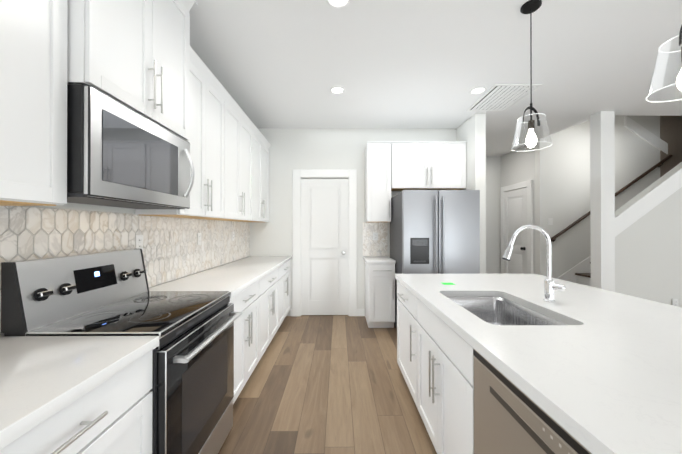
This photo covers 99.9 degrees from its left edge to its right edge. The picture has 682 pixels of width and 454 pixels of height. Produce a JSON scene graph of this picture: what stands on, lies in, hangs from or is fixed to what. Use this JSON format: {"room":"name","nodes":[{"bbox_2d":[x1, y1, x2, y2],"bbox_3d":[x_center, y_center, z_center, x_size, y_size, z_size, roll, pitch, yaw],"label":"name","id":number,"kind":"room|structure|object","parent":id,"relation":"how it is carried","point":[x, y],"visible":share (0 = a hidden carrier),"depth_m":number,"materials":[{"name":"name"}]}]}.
{"room":"kitchen","nodes":[
{"label":"kitchen","id":0,"kind":"room"},
{"bbox_2d":[0,202,248,335],"bbox_3d":[-1.413,-0.096,-1.833,0.120,2.880,12.677,0,0,0],"label":"wall","id":1,"kind":"structure","parent":0,"point":[78,206],"depth_m":1.60,"materials":[{"name":"paint"}]},
{"bbox_2d":[0,0,71,205],"bbox_3d":[-1.215,-0.677,0.715,0.294,1.181,0.824,0,0,0],"label":"upper cabinet","id":2,"kind":"object","parent":1,"relation":"attached to","point":[36,35],"depth_m":1.01,"materials":[{"name":"white wood"}]},
{"bbox_2d":[0,206,249,333],"bbox_3d":[-1.378,0.174,1.906,0.005,0.523,4.955,0,0,0],"label":"backsplash","id":3,"kind":"structure","parent":1,"relation":"attached to","point":[172,250],"depth_m":1.84,"materials":[{"name":"tile"}]},
{"bbox_2d":[135,235,142,251],"bbox_3d":[-1.370,0.112,1.948,0.008,0.116,0.072,0,0,0],"label":"electrical outlet","id":4,"kind":"object","parent":3,"relation":"attached to","point":[138,241],"visible":0.9,"depth_m":1.94,"materials":[{"name":"white plastic"}]},
{"bbox_2d":[197,233,200,244],"bbox_3d":[-1.377,0.115,2.788,0.008,0.116,0.072,0,0,0],"label":"electrical outlet","id":5,"kind":"object","parent":3,"relation":"attached to","point":[198,238],"visible":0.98,"depth_m":2.77,"materials":[{"name":"white plastic"}]},
{"bbox_2d":[72,0,191,143],"bbox_3d":[-1.187,-1.046,1.523,0.364,0.948,0.777,0,0,0],"label":"upper cabinet","id":6,"kind":"object","parent":1,"relation":"attached to","point":[141,57],"depth_m":1.45,"materials":[{"name":"white wood"}]},
{"bbox_2d":[67,84,194,208],"bbox_3d":[-1.160,-0.343,1.519,0.417,0.448,0.773,0,0,0],"label":"microwave","id":7,"kind":"object","parent":6,"relation":"attached to","point":[119,154],"visible":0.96,"depth_m":1.30,"materials":[{"name":"silver metal"}]},
{"bbox_2d":[135,52,227,219],"bbox_3d":[-1.228,-0.672,2.319,0.294,1.181,0.813,0,0,0],"label":"upper cabinet","id":8,"kind":"object","parent":1,"relation":"attached to","point":[209,146],"depth_m":2.31,"materials":[{"name":"white wood"}]},
{"bbox_2d":[228,96,255,221],"bbox_3d":[-1.234,-0.669,3.094,0.294,1.181,0.987,0,0,0],"label":"upper cabinet","id":9,"kind":"object","parent":1,"relation":"attached to","point":[241,130],"depth_m":3.10,"materials":[{"name":"white wood"}]},
{"bbox_2d":[256,128,270,221],"bbox_3d":[-1.241,-0.667,3.924,0.294,1.181,0.924,0,0,0],"label":"upper cabinet","id":10,"kind":"object","parent":1,"relation":"attached to","point":[262,146],"depth_m":3.94,"materials":[{"name":"white wood"}]},
{"bbox_2d":[218,315,436,453],"bbox_3d":[2.890,1.397,-0.897,8.740,0.100,14.490,0,0,0],"label":"floor","id":11,"kind":"structure","parent":0,"point":[325,384],"depth_m":2.28,"materials":[{"name":"brown wood"}]},
{"bbox_2d":[0,340,158,453],"bbox_3d":[-1.051,0.913,0.708,0.614,0.880,0.862,0,0,0],"label":"base cabinet","id":12,"kind":"object","parent":11,"relation":"on","point":[75,394],"depth_m":0.88,"materials":[{"name":"white wood"}]},
{"bbox_2d":[1,249,241,453],"bbox_3d":[-1.001,0.749,1.525,0.726,1.212,0.756,0,0,0],"label":"range","id":13,"kind":"object","parent":11,"relation":"on","point":[109,294],"visible":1,"depth_m":1.36,"materials":[{"name":"silver metal"}]},
{"bbox_2d":[132,276,263,403],"bbox_3d":[-1.063,0.918,2.315,0.614,0.880,0.812,0,0,0],"label":"base cabinet","id":14,"kind":"object","parent":11,"relation":"on","point":[247,292],"depth_m":2.27,"materials":[{"name":"white wood"}]},
{"bbox_2d":[200,264,279,351],"bbox_3d":[-1.070,0.921,3.090,0.614,0.880,0.987,0,0,0],"label":"base cabinet","id":15,"kind":"object","parent":11,"relation":"on","point":[271,272],"depth_m":3.06,"materials":[{"name":"white wood"}]},
{"bbox_2d":[236,256,291,324],"bbox_3d":[-1.076,0.923,3.920,0.614,0.880,0.924,0,0,0],"label":"base cabinet","id":16,"kind":"object","parent":11,"relation":"on","point":[284,261],"depth_m":3.90,"materials":[{"name":"white wood"}]},
{"bbox_2d":[363,256,395,327],"bbox_3d":[0.527,0.904,4.069,0.383,0.920,0.653,0,0,0],"label":"base cabinet","id":17,"kind":"object","parent":11,"relation":"on","point":[379,291],"visible":0.96,"depth_m":3.79,"materials":[{"name":"white wood"}]},
{"bbox_2d":[390,190,479,327],"bbox_3d":[1.184,0.463,3.799,0.910,1.800,0.957,0,0,0],"label":"fridge","id":18,"kind":"object","parent":11,"relation":"on","point":[434,231],"visible":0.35,"depth_m":3.38,"materials":[{"name":"silver metal"}]},
{"bbox_2d":[395,278,594,453],"bbox_3d":[0.847,0.914,1.101,0.714,0.880,3.115,0,0,0],"label":"kitchen island","id":19,"kind":"object","parent":11,"relation":"on","point":[435,361],"depth_m":1.52,"materials":[{"name":"white wood"}]},
{"bbox_2d":[473,349,591,453],"bbox_3d":[0.826,0.913,0.838,0.600,0.869,0.600,0,0,0],"label":"dishwasher","id":20,"kind":"object","parent":19,"relation":"in","point":[510,417],"visible":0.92,"depth_m":0.90,"materials":[{"name":"silver metal"}]},
{"bbox_2d":[395,274,681,453],"bbox_3d":[1.181,0.454,1.098,1.325,0.040,3.200,0,0,0],"label":"island countertop","id":21,"kind":"structure","parent":19,"relation":"on","point":[610,368],"depth_m":1.00,"materials":[{"name":"white stone"}]},
{"bbox_2d":[451,294,558,321],"bbox_3d":[0.880,0.569,1.615,0.448,0.211,0.708,0,0,0],"label":"sink","id":22,"kind":"object","parent":21,"relation":"in","point":[493,307],"depth_m":1.94,"materials":[{"name":"silver metal"}]},
{"bbox_2d":[502,225,565,301],"bbox_3d":[1.112,0.210,1.658,0.333,0.449,0.098,0,0,0],"label":"faucet","id":23,"kind":"object","parent":21,"relation":"on","point":[550,286],"visible":0.98,"depth_m":1.67,"materials":[{"name":"silver metal"}]},
{"bbox_2d":[575,262,590,285],"bbox_3d":[5.208,0.117,4.421,3.431,2.496,1.030,0,0,0],"label":"stairs","id":24,"kind":"structure","parent":11,"relation":"on","point":[583,278],"depth_m":4.77,"materials":[{"name":"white wood"}]},
{"bbox_2d":[249,128,456,315],"bbox_3d":[0.260,-0.075,4.469,3.325,2.880,0.140,0,0,0],"label":"wall","id":25,"kind":"structure","parent":0,"point":[290,149],"depth_m":4.40,"materials":[{"name":"paint"}]},
{"bbox_2d":[301,179,347,314],"bbox_3d":[-0.250,0.304,4.398,0.726,2.102,0.105,0,0,0],"label":"pantry door","id":26,"kind":"structure","parent":25,"relation":"in","point":[324,246],"depth_m":4.42,"materials":[{"name":"white wood"}]},
{"bbox_2d":[292,169,356,315],"bbox_3d":[-0.251,0.242,4.445,0.982,2.246,0.138,0,0,0],"label":"door frame","id":27,"kind":"structure","parent":25,"relation":"attached to","point":[350,175],"depth_m":4.38,"materials":[{"name":"white wood"}]},
{"bbox_2d":[290,308,364,315],"bbox_3d":[3.158,1.309,4.929,7.870,0.115,2.364,0,0,0],"label":"baseboard","id":28,"kind":"structure","parent":25,"relation":"attached to","point":[360,312],"depth_m":4.38,"materials":[{"name":"white wood"}]},
{"bbox_2d":[363,222,387,255],"bbox_3d":[0.524,0.182,4.396,0.382,0.523,0.005,0,0,0],"label":"backsplash","id":29,"kind":"structure","parent":25,"relation":"attached to","point":[372,247],"depth_m":4.39,"materials":[{"name":"tile"}]},
{"bbox_2d":[373,233,377,239],"bbox_3d":[0.528,0.145,4.388,0.076,0.120,0.010,0,0,0],"label":"outlet","id":30,"kind":"object","parent":29,"relation":"attached to","point":[375,236],"visible":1,"depth_m":4.39,"materials":[{"name":"white plastic"}]},
{"bbox_2d":[365,141,466,221],"bbox_3d":[1.076,-0.644,4.210,1.413,1.144,0.372,0,0,0],"label":"upper cabinet","id":31,"kind":"object","parent":25,"relation":"attached to","point":[390,166],"visible":0.98,"depth_m":4.07,"materials":[{"name":"white wood"}]},
{"bbox_2d":[189,0,681,155],"bbox_3d":[2.890,-1.593,-0.887,8.740,0.120,14.490,0,0,0],"label":"ceiling","id":32,"kind":"structure","parent":0,"point":[417,57],"depth_m":2.60,"materials":[{"name":"paint"}]},
{"bbox_2d":[330,86,344,93],"bbox_3d":[-0.040,-1.512,3.169,0.176,0.012,0.176,0,0,0],"label":"recessed light","id":33,"kind":"object","parent":32,"relation":"in","point":[337,89],"visible":1,"depth_m":3.16,"materials":[{"name":"white"}]},
{"bbox_2d":[326,0,350,7],"bbox_3d":[-0.018,-1.516,1.899,0.176,0.012,0.176,0,0,0],"label":"recessed light","id":34,"kind":"object","parent":32,"relation":"in","point":[338,3],"visible":1,"depth_m":1.94,"materials":[{"name":"white"}]},
{"bbox_2d":[469,86,486,94],"bbox_3d":[1.521,-1.512,3.181,0.176,0.012,0.176,0,0,0],"label":"recessed light","id":35,"kind":"object","parent":32,"relation":"in","point":[477,90],"visible":1,"depth_m":3.18,"materials":[{"name":"white"}]},
{"bbox_2d":[466,84,542,110],"bbox_3d":[1.888,-1.511,3.385,0.515,0.025,0.690,0,0,0],"label":"ceiling vent","id":36,"kind":"object","parent":32,"relation":"in","point":[500,97],"visible":0.98,"depth_m":3.32,"materials":[{"name":"white metal"}]},
{"bbox_2d":[511,0,552,151],"bbox_3d":[1.307,-1.033,1.970,0.238,0.979,0.238,0,0,0],"label":"pendant light","id":37,"kind":"object","parent":32,"relation":"hanging from","point":[530,7],"visible":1,"depth_m":1.96,"materials":[{"name":"clear glass"}]},
{"bbox_2d":[646,25,681,102],"bbox_3d":[1.399,-1.036,1.154,0.238,0.979,0.238,0,0,0],"label":"pendant light","id":38,"kind":"object","parent":32,"relation":"hanging from","point":[658,74],"visible":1,"depth_m":1.17,"materials":[{"name":"clear glass"}]},
{"bbox_2d":[457,113,485,273],"bbox_3d":[1.855,-0.076,4.111,0.140,2.880,0.602,0,0,0],"label":"wall","id":39,"kind":"structure","parent":0,"point":[471,130],"depth_m":3.81,"materials":[{"name":"paint"}]},
{"bbox_2d":[486,156,500,273],"bbox_3d":[1.808,-0.069,6.165,3.450,2.880,0.120,0,0,0],"label":"wall","id":40,"kind":"structure","parent":0,"point":[493,214],"depth_m":6.12,"materials":[{"name":"paint"}]},
{"bbox_2d":[501,145,534,273],"bbox_3d":[3.478,-0.071,5.583,0.120,2.880,1.070,0,0,0],"label":"wall","id":41,"kind":"structure","parent":0,"point":[517,167],"depth_m":5.46,"materials":[{"name":"paint"}]},
{"bbox_2d":[504,188,526,273],"bbox_3d":[3.365,0.321,5.571,0.103,2.073,0.720,0,0,0],"label":"hall door","id":42,"kind":"structure","parent":41,"relation":"in","point":[515,210],"depth_m":5.53,"materials":[{"name":"white wood"}]},
{"bbox_2d":[501,180,532,273],"bbox_3d":[3.395,0.267,5.571,0.044,2.205,0.954,0,0,0],"label":"door frame","id":43,"kind":"structure","parent":41,"relation":"attached to","point":[528,184],"depth_m":5.19,"materials":[{"name":"white wood"}]},
{"bbox_2d":[543,117,589,137],"bbox_3d":[5.263,-2.262,4.430,3.670,1.495,1.040,0,0,0],"label":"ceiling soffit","id":44,"kind":"structure","parent":0,"point":[582,121],"depth_m":4.59,"materials":[{"name":"paint"}]},
{"bbox_2d":[535,115,659,277],"bbox_3d":[5.318,-1.233,5.006,3.790,5.200,0.120,0,0,0],"label":"wall","id":45,"kind":"structure","parent":0,"point":[562,181],"depth_m":4.93,"materials":[{"name":"paint"}]},
{"bbox_2d":[548,218,552,224],"bbox_3d":[3.603,-0.093,4.925,0.076,0.120,0.012,0,0,0],"label":"light switch","id":46,"kind":"object","parent":45,"relation":"attached to","point":[550,221],"visible":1,"depth_m":4.92,"materials":[{"name":"white plastic"}]},
{"bbox_2d":[556,256,590,282],"bbox_3d":[5.191,0.059,4.934,3.456,2.616,0.014,0,0,0],"label":"trim","id":47,"kind":"structure","parent":45,"relation":"attached to","point":[583,266],"depth_m":4.92,"materials":[{"name":"white"}]},
{"bbox_2d":[551,155,672,241],"bbox_3d":[4.569,-0.483,4.888,2.117,1.499,0.098,0,0,0],"label":"handrail","id":48,"kind":"object","parent":45,"relation":"attached to","point":[553,239],"visible":0.65,"depth_m":4.85,"materials":[{"name":"brown wood"}]},
{"bbox_2d":[624,116,681,176],"bbox_3d":[5.994,-1.658,4.938,2.200,1.950,0.030,0,0,0],"label":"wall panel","id":49,"kind":"object","parent":45,"relation":"attached to","point":[668,142],"visible":0.74,"depth_m":4.93,"materials":[{"name":"white"}]},
{"bbox_2d":[590,111,614,291],"bbox_3d":[3.485,-0.077,3.818,0.185,2.880,0.160,0,0,0],"label":"column","id":50,"kind":"structure","parent":0,"point":[602,175],"depth_m":3.74,"materials":[{"name":"white paint"}]},
{"bbox_2d":[615,162,681,307],"bbox_3d":[5.340,-0.077,3.836,3.525,2.880,0.134,0,0,0],"label":"wall","id":51,"kind":"structure","parent":0,"point":[648,242],"depth_m":3.77,"materials":[{"name":"paint"}]},
{"bbox_2d":[672,299,678,306],"bbox_3d":[4.383,1.003,3.754,0.076,0.120,0.010,0,0,0],"label":"outlet","id":52,"kind":"object","parent":51,"relation":"attached to","point":[675,302],"visible":0.9,"depth_m":3.75,"materials":[{"name":"white plastic"}]}
]}

